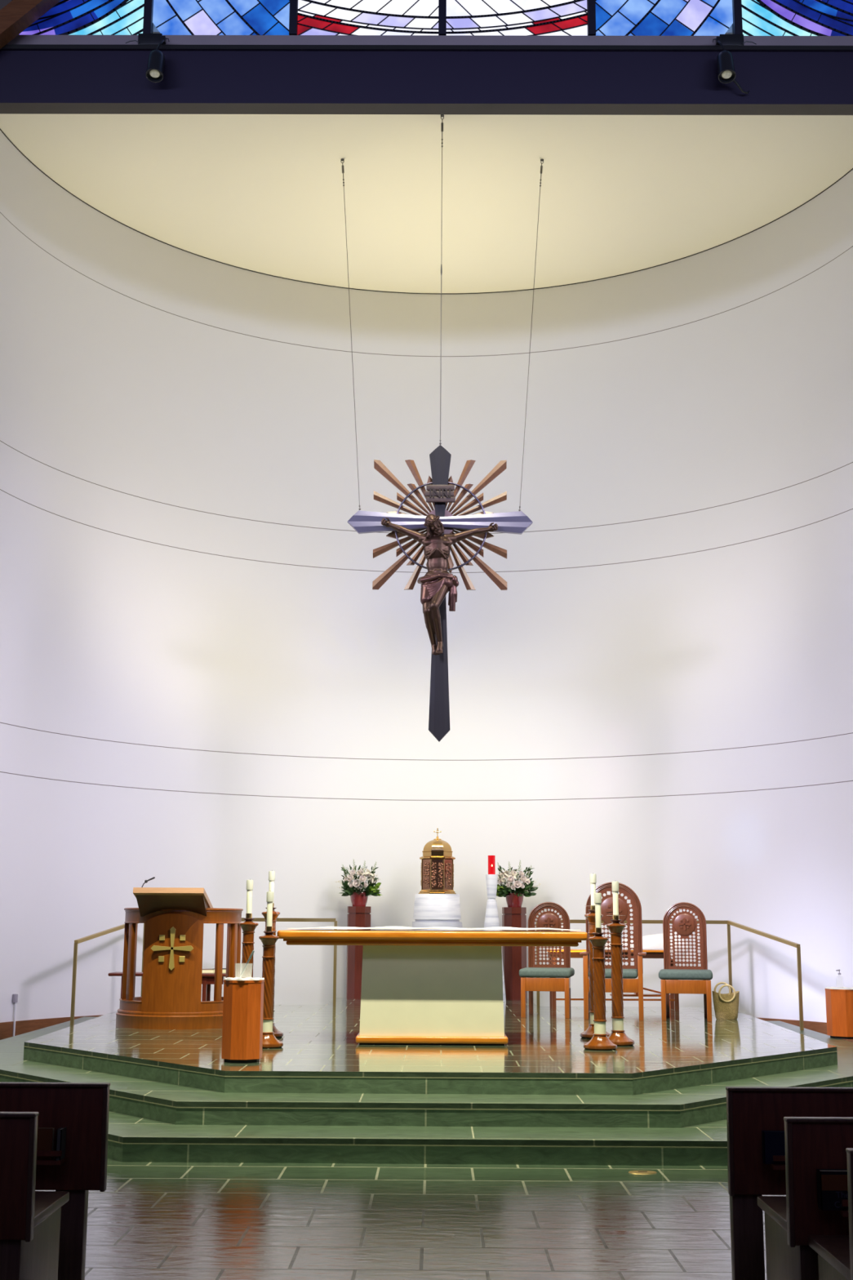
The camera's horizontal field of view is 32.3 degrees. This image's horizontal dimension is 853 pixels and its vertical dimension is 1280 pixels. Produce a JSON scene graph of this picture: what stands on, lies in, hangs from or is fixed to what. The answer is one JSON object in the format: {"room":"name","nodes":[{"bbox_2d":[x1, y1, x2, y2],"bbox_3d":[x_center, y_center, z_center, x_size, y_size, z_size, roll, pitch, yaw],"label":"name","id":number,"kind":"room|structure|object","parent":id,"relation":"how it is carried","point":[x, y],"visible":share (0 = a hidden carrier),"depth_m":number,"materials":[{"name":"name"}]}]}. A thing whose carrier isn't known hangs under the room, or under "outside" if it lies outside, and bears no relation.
{"room":"house of worship","nodes":[
{"label":"house of worship","id":0,"kind":"room"},
{"bbox_2d":[0,0,61,48],"bbox_3d":[-4.422,-6.748,15.931,1.320,1.252,0.200,0,-11,0],"label":"trim","id":1,"kind":"structure","parent":0,"point":[17,15],"depth_m":15.85,"materials":[{"name":"brown wood"}]},
{"bbox_2d":[350,892,368,906],"bbox_3d":[-0.949,3.652,20.739,0.274,0.193,0.274,0,-11,0],"label":"vase","id":2,"kind":"object","parent":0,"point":[357,899],"depth_m":20.64,"materials":[{"name":"ceramic"}]},
{"bbox_2d":[35,1158,786,1279],"bbox_3d":[0.027,2.700,5.592,18.000,0.200,17.200,0,-11,0],"label":"floor","id":3,"kind":"structure","parent":0,"point":[151,1220],"depth_m":7.50,"materials":[{"name":"tile"}]},
{"bbox_2d":[0,1111,69,1279],"bbox_3d":[-2.898,1.967,4.794,3.360,0.908,0.717,0,-11,0],"label":"pew","id":4,"kind":"object","parent":3,"relation":"on","point":[30,1219],"visible":1,"depth_m":4.58,"materials":[{"name":"brown wood"}]},
{"bbox_2d":[0,1081,110,1279],"bbox_3d":[-2.876,2.079,5.379,3.398,0.908,0.187,0,-11,0],"label":"pew","id":5,"kind":"object","parent":3,"relation":"on","point":[81,1108],"visible":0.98,"depth_m":5.41,"materials":[{"name":"brown wood"}]},
{"bbox_2d":[36,1127,54,1159],"bbox_3d":[-1.396,1.834,5.369,0.070,0.108,0.035,0,-11,0],"label":"book","id":6,"kind":"object","parent":5,"relation":"in","point":[46,1135],"visible":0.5,"depth_m":5.36,"materials":[{"name":"brown fabric"}]},
{"bbox_2d":[55,1127,66,1159],"bbox_3d":[-1.333,1.835,5.369,0.018,0.106,0.070,0,-11,0],"label":"book","id":7,"kind":"object","parent":5,"relation":"in","point":[60,1132],"visible":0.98,"depth_m":5.34,"materials":[{"name":"grey fabric"}]},
{"bbox_2d":[628,1170,657,1173],"bbox_3d":[1.325,3.261,9.034,0.176,0.007,0.109,0,-11,0],"label":"floor outlet","id":8,"kind":"object","parent":3,"relation":"on","point":[630,1171],"visible":1,"depth_m":9.02,"materials":[{"name":"gold metal"}]},
{"bbox_2d":[725,1086,852,1279],"bbox_3d":[2.868,2.103,5.339,3.526,0.908,0.187,0,-11,0],"label":"pew","id":9,"kind":"object","parent":3,"relation":"on","point":[750,1110],"visible":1,"depth_m":5.39,"materials":[{"name":"brown wood"}]},
{"bbox_2d":[761,1130,785,1164],"bbox_3d":[1.291,1.843,5.353,0.135,0.112,0.030,0,-11,0],"label":"book","id":10,"kind":"object","parent":9,"relation":"in","point":[773,1141],"visible":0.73,"depth_m":5.34,"materials":[{"name":"blue fabric"}]},
{"bbox_2d":[757,1116,852,1279],"bbox_3d":[2.872,1.991,4.755,3.511,0.908,0.717,0,-11,0],"label":"pew","id":11,"kind":"object","parent":3,"relation":"on","point":[812,1144],"visible":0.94,"depth_m":4.56,"materials":[{"name":"brown wood"}]},
{"bbox_2d":[816,1168,848,1210],"bbox_3d":[1.286,1.681,4.506,0.170,0.112,0.047,0,-11,0],"label":"book","id":12,"kind":"object","parent":11,"relation":"in","point":[832,1184],"visible":0.81,"depth_m":4.49,"materials":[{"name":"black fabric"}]},
{"bbox_2d":[821,1174,848,1191],"bbox_3d":[1.286,1.653,4.488,0.164,0.046,0.001,0,-11,0],"label":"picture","id":13,"kind":"object","parent":12,"relation":"attached to","point":[828,1182],"depth_m":4.49,"materials":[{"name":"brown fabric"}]},
{"bbox_2d":[808,1147,852,1279],"bbox_3d":[2.877,1.869,4.116,3.494,0.908,0.717,0,-11,0],"label":"pew","id":14,"kind":"object","parent":3,"relation":"on","point":[835,1252],"visible":1,"depth_m":4.24,"materials":[{"name":"brown wood"}]},
{"bbox_2d":[106,1111,728,1165],"bbox_3d":[0.022,3.747,11.989,10.206,0.150,5.442,0,-11,0],"label":"step","id":15,"kind":"structure","parent":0,"point":[131,1139],"depth_m":9.33,"materials":[{"name":"tile"}]},
{"bbox_2d":[0,130,852,1022],"bbox_3d":[0.202,-0.745,18.702,11.500,11.500,7.102,0,-11,0],"label":"wall","id":16,"kind":"structure","parent":0,"point":[206,681],"depth_m":20.86,"materials":[{"name":"white paint"}]},
{"bbox_2d":[12,993,18,1036],"bbox_3d":[-4.931,4.507,17.687,0.050,0.502,0.118,-5,-12,24],"label":"wall outlet","id":17,"kind":"object","parent":16,"relation":"attached to","point":[15,997],"visible":0.97,"depth_m":17.67,"materials":[{"name":"white plastic"}]},
{"bbox_2d":[0,1014,102,1038],"bbox_3d":[-4.664,4.582,17.215,0.896,0.185,5.991,-4,-12,20],"label":"baseboard","id":18,"kind":"structure","parent":16,"relation":"attached to","point":[21,1026],"depth_m":17.89,"materials":[{"name":"brown wood"}]},
{"bbox_2d":[124,33,168,82],"bbox_3d":[-2.968,-6.274,15.902,0.500,0.657,0.341,-8,-14,38],"label":"spotlight","id":19,"kind":"object","parent":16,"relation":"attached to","point":[156,60],"visible":1,"depth_m":15.75,"materials":[{"name":"black metal"}]},
{"bbox_2d":[0,44,852,115],"bbox_3d":[0.136,-6.090,16.021,12.600,0.670,0.260,0,-11,0],"label":"beam","id":20,"kind":"structure","parent":16,"relation":"attached to","point":[35,78],"depth_m":15.94,"materials":[{"name":"blue paint"}]},
{"bbox_2d":[0,128,852,293],"bbox_3d":[0.231,-6.051,19.681,11.159,0.012,6.835,0,-11,0],"label":"trim","id":21,"kind":"structure","parent":16,"relation":"attached to","point":[0,129],"depth_m":21.77,"materials":[{"name":"black"}]},
{"bbox_2d":[7,35,852,45],"bbox_3d":[0.139,-6.477,16.258,12.600,0.200,0.350,0,-11,0],"label":"trim","id":22,"kind":"structure","parent":16,"relation":"attached to","point":[19,39],"depth_m":16.09,"materials":[{"name":"grey paint"}]},
{"bbox_2d":[11,0,852,35],"bbox_3d":[0.243,-7.348,16.297,9.700,1.554,0.130,0,-11,0],"label":"window","id":23,"kind":"structure","parent":16,"relation":"in","point":[67,17],"depth_m":16.21,"materials":[{"name":"multicoloured"}]},
{"bbox_2d":[712,34,756,93],"bbox_3d":[3.269,-6.217,15.854,0.500,0.720,0.341,9,-14,-38],"label":"spotlight","id":24,"kind":"object","parent":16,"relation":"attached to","point":[725,60],"visible":1,"depth_m":15.71,"materials":[{"name":"black metal"}]},
{"bbox_2d":[755,1017,852,1040],"bbox_3d":[5.002,4.622,17.148,0.896,0.185,5.991,4,-11,-19],"label":"baseboard","id":25,"kind":"structure","parent":16,"relation":"attached to","point":[820,1027],"depth_m":18.47,"materials":[{"name":"brown wood"}]},
{"bbox_2d":[0,24,852,293],"bbox_3d":[0.231,-6.133,19.672,11.180,0.150,6.904,0,-11,0],"label":"ceiling","id":26,"kind":"structure","parent":0,"point":[620,194],"depth_m":19.62,"materials":[{"name":"white paint"}]},
{"bbox_2d":[340,158,360,510],"bbox_3d":[-0.941,-3.872,18.307,0.043,4.818,0.607,7,-13,-33],"label":"cable","id":27,"kind":"object","parent":26,"relation":"hanging from","point":[341,159],"visible":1,"depth_m":18.36,"materials":[{"name":"grey metal"}]},
{"bbox_2d":[439,114,444,444],"bbox_3d":[0.184,-4.371,17.837,0.044,4.003,0.599,0,-11,0],"label":"cable","id":28,"kind":"object","parent":26,"relation":"hanging from","point":[442,115],"visible":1,"depth_m":17.84,"materials":[{"name":"grey metal"}]},
{"bbox_2d":[347,444,533,742],"bbox_3d":[0.156,-0.606,17.290,2.206,3.588,0.574,0,-11,0],"label":"crucifix","id":29,"kind":"object","parent":28,"relation":"hanging from","point":[439,525],"visible":1,"depth_m":17.52,"materials":[{"name":"black metal"}]},
{"bbox_2d":[518,159,543,511],"bbox_3d":[1.307,-3.861,18.287,0.043,4.823,0.626,-7,-13,35],"label":"cable","id":30,"kind":"object","parent":26,"relation":"hanging from","point":[541,160],"visible":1,"depth_m":18.33,"materials":[{"name":"grey metal"}]},
{"bbox_2d":[0,1017,852,1128],"bbox_3d":[0.036,4.032,14.276,8.805,0.150,8.842,0,-11,0],"label":"step","id":31,"kind":"structure","parent":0,"point":[172,1104],"depth_m":10.05,"materials":[{"name":"tile"}]},
{"bbox_2d":[536,919,804,1030],"bbox_3d":[3.245,4.163,18.571,3.498,1.242,1.392,-7,-13,32],"label":"handrail","id":32,"kind":"object","parent":31,"relation":"on","point":[729,923],"visible":0.73,"depth_m":18.54,"materials":[{"name":"gold metal"}]},
{"bbox_2d":[825,988,852,1039],"bbox_3d":[4.543,4.033,15.919,0.403,0.515,0.403,1,-11,-5],"label":"stand","id":33,"kind":"object","parent":31,"relation":"on","point":[839,1002],"visible":0.86,"depth_m":15.77,"materials":[{"name":"orange wood"}]},
{"bbox_2d":[825,986,852,989],"bbox_3d":[4.544,3.771,15.963,0.421,0.016,0.416,0,-11,0],"label":"cloth","id":34,"kind":"object","parent":33,"relation":"on","point":[830,988],"visible":1,"depth_m":15.90,"materials":[{"name":"white fabric"}]},
{"bbox_2d":[22,997,837,1095],"bbox_3d":[0.045,4.133,15.600,7.484,0.150,10.402,0,-11,0],"label":"platform","id":35,"kind":"object","parent":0,"point":[544,1053],"visible":0.71,"depth_m":11.95,"materials":[{"name":"tile"}]},
{"bbox_2d":[107,972,226,1001],"bbox_3d":[-2.931,4.035,16.809,1.340,0.466,0.420,0,-11,0],"label":"bench","id":36,"kind":"object","parent":35,"relation":"on","point":[207,979],"visible":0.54,"depth_m":16.66,"materials":[{"name":"red wood"}]},
{"bbox_2d":[201,968,213,973],"bbox_3d":[-2.560,3.779,16.825,0.240,0.045,0.180,2,-11,-11],"label":"book","id":37,"kind":"object","parent":36,"relation":"on","point":[204,971],"visible":0.41,"depth_m":16.75,"materials":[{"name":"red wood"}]},
{"bbox_2d":[213,968,226,973],"bbox_3d":[-2.340,3.783,16.853,0.160,0.050,0.200,-1,-11,9],"label":"book","id":38,"kind":"object","parent":36,"relation":"on","point":[224,970],"visible":0.3,"depth_m":16.76,"materials":[{"name":"white paper"}]},
{"bbox_2d":[115,887,243,1029],"bbox_3d":[-2.528,3.256,15.135,1.296,1.371,1.513,0,-11,0],"label":"pulpit","id":39,"kind":"object","parent":35,"relation":"on","point":[173,918],"visible":0.87,"depth_m":14.67,"materials":[{"name":"brown wood"}]},
{"bbox_2d":[141,876,155,887],"bbox_3d":[-2.782,2.430,14.682,0.147,0.139,0.032,0,-11,0],"label":"microphone","id":40,"kind":"object","parent":39,"relation":"on","point":[153,877],"visible":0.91,"depth_m":14.68,"materials":[{"name":"black metal"}]},
{"bbox_2d":[70,917,337,1026],"bbox_3d":[-2.994,4.137,18.614,3.498,1.242,1.392,7,-13,-31],"label":"handrail","id":41,"kind":"object","parent":35,"relation":"on","point":[256,919],"visible":0.57,"depth_m":18.42,"materials":[{"name":"gold metal"}]},
{"bbox_2d":[221,979,264,1062],"bbox_3d":[-1.407,2.914,11.288,0.296,0.607,0.296,0,-11,4],"label":"stand","id":42,"kind":"object","parent":35,"relation":"on","point":[243,1000],"visible":0.87,"depth_m":11.17,"materials":[{"name":"orange wood"}]},
{"bbox_2d":[224,977,264,980],"bbox_3d":[-1.405,2.607,11.342,0.310,0.016,0.305,0,-11,0],"label":"cloth","id":43,"kind":"object","parent":42,"relation":"on","point":[228,978],"visible":1,"depth_m":11.25,"materials":[{"name":"white fabric"}]},
{"bbox_3d":[-1.411,2.551,11.364,0.136,0.110,0.134,0,-11,0],"label":"bucket","id":44,"kind":"object","parent":43,"relation":"on","visible":0},
{"bbox_2d":[240,950,254,976],"bbox_3d":[-1.383,2.495,11.374,0.103,0.194,0.017,0,-11,0],"label":"aspergillum","id":45,"kind":"object","parent":44,"relation":"in","point":[253,951],"visible":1,"depth_m":11.37,"materials":[{"name":"silver metal"}]},
{"bbox_2d":[239,913,258,977],"bbox_3d":[-1.595,3.000,13.099,0.290,1.118,0.290,0,-11,0],"label":"candlestick","id":46,"kind":"object","parent":35,"relation":"on","point":[248,926],"visible":0.48,"depth_m":13.11,"materials":[{"name":"brown wood"}]},
{"bbox_2d":[245,913,252,918],"bbox_3d":[-1.592,2.471,13.200,0.056,0.042,0.056,0,-11,0],"label":"socket","id":47,"kind":"object","parent":46,"relation":"attached to","point":[247,915],"depth_m":13.18,"materials":[{"name":"gold metal"}]},
{"bbox_2d":[243,918,254,920],"bbox_3d":[-1.592,2.504,13.194,0.108,0.028,0.108,0,-11,0],"label":"cup","id":48,"kind":"object","parent":46,"relation":"on","point":[246,919],"depth_m":13.16,"materials":[{"name":"grey"}]},
{"bbox_2d":[246,880,253,913],"bbox_3d":[-1.591,2.301,13.233,0.062,0.304,0.062,0,-11,0],"label":"candle","id":49,"kind":"object","parent":46,"relation":"on","point":[249,882],"visible":1,"depth_m":13.22,"materials":[{"name":"beige wax"}]},
{"bbox_2d":[258,926,283,1048],"bbox_3d":[-1.358,2.964,12.606,0.290,1.006,0.290,0,-11,0],"label":"candlestick","id":50,"kind":"object","parent":35,"relation":"on","point":[268,940],"visible":0.84,"depth_m":12.57,"materials":[{"name":"brown wood"}]},
{"bbox_2d":[262,931,275,934],"bbox_3d":[-1.355,2.523,12.690,0.108,0.028,0.108,0,-11,0],"label":"cup","id":51,"kind":"object","parent":50,"relation":"on","point":[266,932],"depth_m":12.66,"materials":[{"name":"grey"}]},
{"bbox_2d":[266,926,272,931],"bbox_3d":[-1.355,2.490,12.697,0.056,0.042,0.056,0,-11,0],"label":"socket","id":52,"kind":"object","parent":50,"relation":"attached to","point":[268,928],"depth_m":12.67,"materials":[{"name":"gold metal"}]},
{"bbox_2d":[266,891,273,926],"bbox_3d":[-1.354,2.320,12.729,0.062,0.304,0.062,0,-11,0],"label":"candle","id":53,"kind":"object","parent":50,"relation":"on","point":[269,897],"visible":1,"depth_m":12.71,"materials":[{"name":"beige wax"}]},
{"bbox_2d":[261,902,283,1037],"bbox_3d":[-1.464,3.070,13.727,0.290,1.218,0.290,0,-11,0],"label":"candlestick","id":54,"kind":"object","parent":35,"relation":"on","point":[277,1033],"visible":0.21,"depth_m":13.75,"materials":[{"name":"brown wood"}]},
{"bbox_2d":[268,871,275,902],"bbox_3d":[-1.459,2.322,13.870,0.062,0.304,0.062,0,-11,0],"label":"candle","id":55,"kind":"object","parent":54,"relation":"on","point":[271,873],"visible":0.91,"depth_m":13.86,"materials":[{"name":"beige wax"}]},
{"bbox_2d":[346,906,370,999],"bbox_3d":[-0.953,4.373,20.632,0.318,1.262,0.318,2,-11,-9],"label":"pillar","id":56,"kind":"structure","parent":35,"relation":"on","point":[357,916],"depth_m":20.49,"materials":[{"name":"red wood"}]},
{"bbox_2d":[335,858,382,906],"bbox_3d":[-0.950,3.420,20.784,0.665,0.666,0.465,-2,-11,14],"label":"flower arrangement","id":57,"kind":"object","parent":56,"relation":"on","point":[358,897],"visible":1,"depth_m":20.67,"materials":[{"name":"plant"}]},
{"bbox_2d":[276,929,587,1045],"bbox_3d":[0.052,3.127,13.330,2.705,0.973,1.240,0,-11,0],"label":"altar","id":58,"kind":"object","parent":35,"relation":"on","point":[419,987],"visible":0.99,"depth_m":12.87,"materials":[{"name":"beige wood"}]},
{"bbox_2d":[288,926,580,930],"bbox_3d":[0.071,2.629,13.445,2.560,0.028,1.140,0,-11,0],"label":"altar cloth","id":59,"kind":"object","parent":58,"relation":"on","point":[322,927],"visible":1,"depth_m":13.12,"materials":[{"name":"white fabric"}]},
{"bbox_2d":[411,893,462,930],"bbox_3d":[0.147,4.255,20.444,0.840,1.434,0.840,0,-11,0],"label":"marble pedestal","id":60,"kind":"object","parent":35,"relation":"on","point":[430,910],"visible":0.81,"depth_m":20.27,"materials":[{"name":"white stone"}]},
{"bbox_2d":[418,828,456,893],"bbox_3d":[0.153,3.100,20.665,0.524,0.918,0.524,0,-11,0],"label":"tabernacle","id":61,"kind":"object","parent":60,"relation":"on","point":[437,860],"visible":1,"depth_m":20.47,"materials":[{"name":"gold metal"}]},
{"bbox_2d":[483,874,506,1000],"bbox_3d":[0.902,4.096,20.307,0.380,1.704,0.380,0,-11,0],"label":"candle stand","id":62,"kind":"object","parent":35,"relation":"on","point":[491,917],"visible":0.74,"depth_m":20.32,"materials":[{"name":"white stone"}]},
{"bbox_2d":[488,855,495,874],"bbox_3d":[0.906,3.129,20.489,0.102,0.262,0.108,0,-11,0],"label":"candle","id":63,"kind":"object","parent":62,"relation":"on","point":[491,859],"visible":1,"depth_m":20.46,"materials":[{"name":"red glass"}]},
{"bbox_2d":[485,874,497,900],"bbox_3d":[0.906,3.432,20.434,0.174,0.352,0.174,0,-11,0],"label":"candle stand","id":64,"kind":"object","parent":62,"relation":"on","point":[491,880],"depth_m":20.38,"materials":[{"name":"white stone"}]},
{"bbox_2d":[502,906,527,999],"bbox_3d":[1.230,4.382,20.617,0.318,1.262,0.318,2,-11,-9],"label":"pillar","id":65,"kind":"structure","parent":35,"relation":"on","point":[514,957],"depth_m":20.48,"materials":[{"name":"red wood"}]},
{"bbox_2d":[496,860,540,906],"bbox_3d":[1.227,3.429,20.770,0.737,0.666,0.479,-2,-11,14],"label":"flower arrangement","id":66,"kind":"object","parent":65,"relation":"on","point":[514,898],"visible":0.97,"depth_m":20.65,"materials":[{"name":"plant"}]},
{"bbox_2d":[505,893,524,906],"bbox_3d":[1.239,3.661,20.724,0.274,0.193,0.274,0,-11,0],"label":"flower pot","id":67,"kind":"object","parent":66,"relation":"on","point":[512,900],"depth_m":20.62,"materials":[{"name":"ceramic"}]},
{"bbox_2d":[519,902,574,1018],"bbox_3d":[1.389,3.667,16.962,0.590,1.292,0.665,-2,-11,9],"label":"chair","id":68,"kind":"object","parent":35,"relation":"on","point":[552,978],"visible":0.78,"depth_m":17.18,"materials":[{"name":"brown wood"}]},
{"bbox_2d":[519,967,574,977],"bbox_3d":[1.386,3.819,16.921,0.590,0.095,0.640,-1,-11,9],"label":"cushion","id":69,"kind":"object","parent":68,"relation":"on","point":[526,972],"depth_m":16.63,"materials":[{"name":"fabric"}]},
{"bbox_2d":[580,905,610,1038],"bbox_3d":[1.580,3.113,13.853,0.290,1.214,0.290,0,-11,0],"label":"candlestick","id":70,"kind":"object","parent":35,"relation":"on","point":[588,1033],"visible":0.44,"depth_m":13.82,"materials":[{"name":"brown wood"}]},
{"bbox_2d":[590,872,596,905],"bbox_3d":[1.584,2.367,13.995,0.062,0.304,0.062,0,-11,0],"label":"candle","id":71,"kind":"object","parent":70,"relation":"on","point":[593,876],"visible":0.98,"depth_m":13.98,"materials":[{"name":"beige wax"}]},
{"bbox_2d":[582,928,617,1050],"bbox_3d":[1.479,2.977,12.606,0.290,1.010,0.290,0,-11,0],"label":"candlestick","id":72,"kind":"object","parent":35,"relation":"on","point":[599,1041],"visible":1,"depth_m":12.56,"materials":[{"name":"brown wood"}]},
{"bbox_2d":[594,892,601,928],"bbox_3d":[1.483,2.332,12.730,0.062,0.304,0.062,0,-11,0],"label":"candle","id":73,"kind":"object","parent":72,"relation":"on","point":[597,896],"visible":1,"depth_m":12.71,"materials":[{"name":"beige wax"}]},
{"bbox_2d":[595,928,601,932],"bbox_3d":[1.482,2.502,12.697,0.056,0.042,0.056,0,-11,0],"label":"socket","id":74,"kind":"object","parent":72,"relation":"attached to","point":[597,930],"depth_m":12.67,"materials":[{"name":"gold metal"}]},
{"bbox_2d":[592,932,604,935],"bbox_3d":[1.482,2.534,12.691,0.108,0.028,0.108,0,-11,0],"label":"cup","id":75,"kind":"object","parent":72,"relation":"on","point":[595,933],"depth_m":12.66,"materials":[{"name":"grey"}]},
{"bbox_2d":[546,948,679,1010],"bbox_3d":[2.329,4.231,18.369,1.660,0.725,0.440,0,-11,0],"label":"table","id":76,"kind":"object","parent":35,"relation":"on","point":[575,953],"visible":0.3,"depth_m":18.22,"materials":[{"name":"orange wood"}]},
{"bbox_2d":[604,931,688,965],"bbox_3d":[2.660,3.856,18.387,1.200,0.437,0.462,0,-11,0],"label":"cloth","id":77,"kind":"object","parent":76,"relation":"on","point":[655,940],"visible":0.35,"depth_m":18.27,"materials":[{"name":"white fabric"}]},
{"bbox_2d":[579,882,646,1020],"bbox_3d":[2.119,3.505,16.701,0.729,1.520,0.690,-1,-11,9],"label":"armchair","id":78,"kind":"object","parent":35,"relation":"on","point":[630,984],"visible":0.58,"depth_m":16.99,"materials":[{"name":"brown wood"}]},
{"bbox_2d":[588,968,638,978],"bbox_3d":[2.116,3.766,16.642,0.547,0.088,0.660,-1,-11,9],"label":"cushion","id":79,"kind":"object","parent":78,"relation":"on","point":[628,973],"depth_m":16.32,"materials":[{"name":"fabric"}]},
{"bbox_2d":[606,915,635,1045],"bbox_3d":[1.689,3.008,13.057,0.290,1.122,0.290,0,-11,0],"label":"candlestick","id":80,"kind":"object","parent":35,"relation":"on","point":[617,1036],"visible":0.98,"depth_m":13.01,"materials":[{"name":"brown wood"}]},
{"bbox_2d":[612,881,618,915],"bbox_3d":[1.693,2.307,13.192,0.062,0.304,0.062,0,-11,0],"label":"candle","id":81,"kind":"object","parent":80,"relation":"on","point":[615,884],"visible":1,"depth_m":13.17,"materials":[{"name":"beige wax"}]},
{"bbox_2d":[613,915,618,919],"bbox_3d":[1.692,2.477,13.159,0.056,0.042,0.056,0,-11,0],"label":"socket","id":82,"kind":"object","parent":80,"relation":"attached to","point":[615,917],"depth_m":13.14,"materials":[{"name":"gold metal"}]},
{"bbox_2d":[610,919,622,922],"bbox_3d":[1.692,2.510,13.153,0.108,0.028,0.108,0,-11,0],"label":"cup","id":83,"kind":"object","parent":80,"relation":"on","point":[613,920],"depth_m":13.12,"materials":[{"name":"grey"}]},
{"bbox_2d":[609,987,670,1008],"bbox_3d":[2.730,4.517,18.678,0.780,0.283,0.220,0,-11,0],"label":"kneeler","id":84,"kind":"object","parent":35,"relation":"on","point":[636,994],"visible":0.21,"depth_m":18.58,"materials":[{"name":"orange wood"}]},
{"bbox_2d":[658,902,712,1021],"bbox_3d":[2.914,3.602,16.579,0.590,1.292,0.665,-2,-11,10],"label":"chair","id":85,"kind":"object","parent":35,"relation":"on","point":[677,979],"visible":1,"depth_m":16.85,"materials":[{"name":"brown wood"}]},
{"bbox_2d":[658,968,712,979],"bbox_3d":[2.910,3.754,16.537,0.590,0.095,0.640,-2,-11,10],"label":"cushion","id":86,"kind":"object","parent":85,"relation":"on","point":[664,974],"depth_m":16.25,"materials":[{"name":"fabric"}]},
{"bbox_2d":[712,982,739,1019],"bbox_3d":[3.359,4.044,16.513,0.305,0.405,0.194,1,-11,-5],"label":"straw basket","id":87,"kind":"object","parent":35,"relation":"on","point":[726,1005],"visible":1,"depth_m":16.44,"materials":[{"name":"brown wicker"}]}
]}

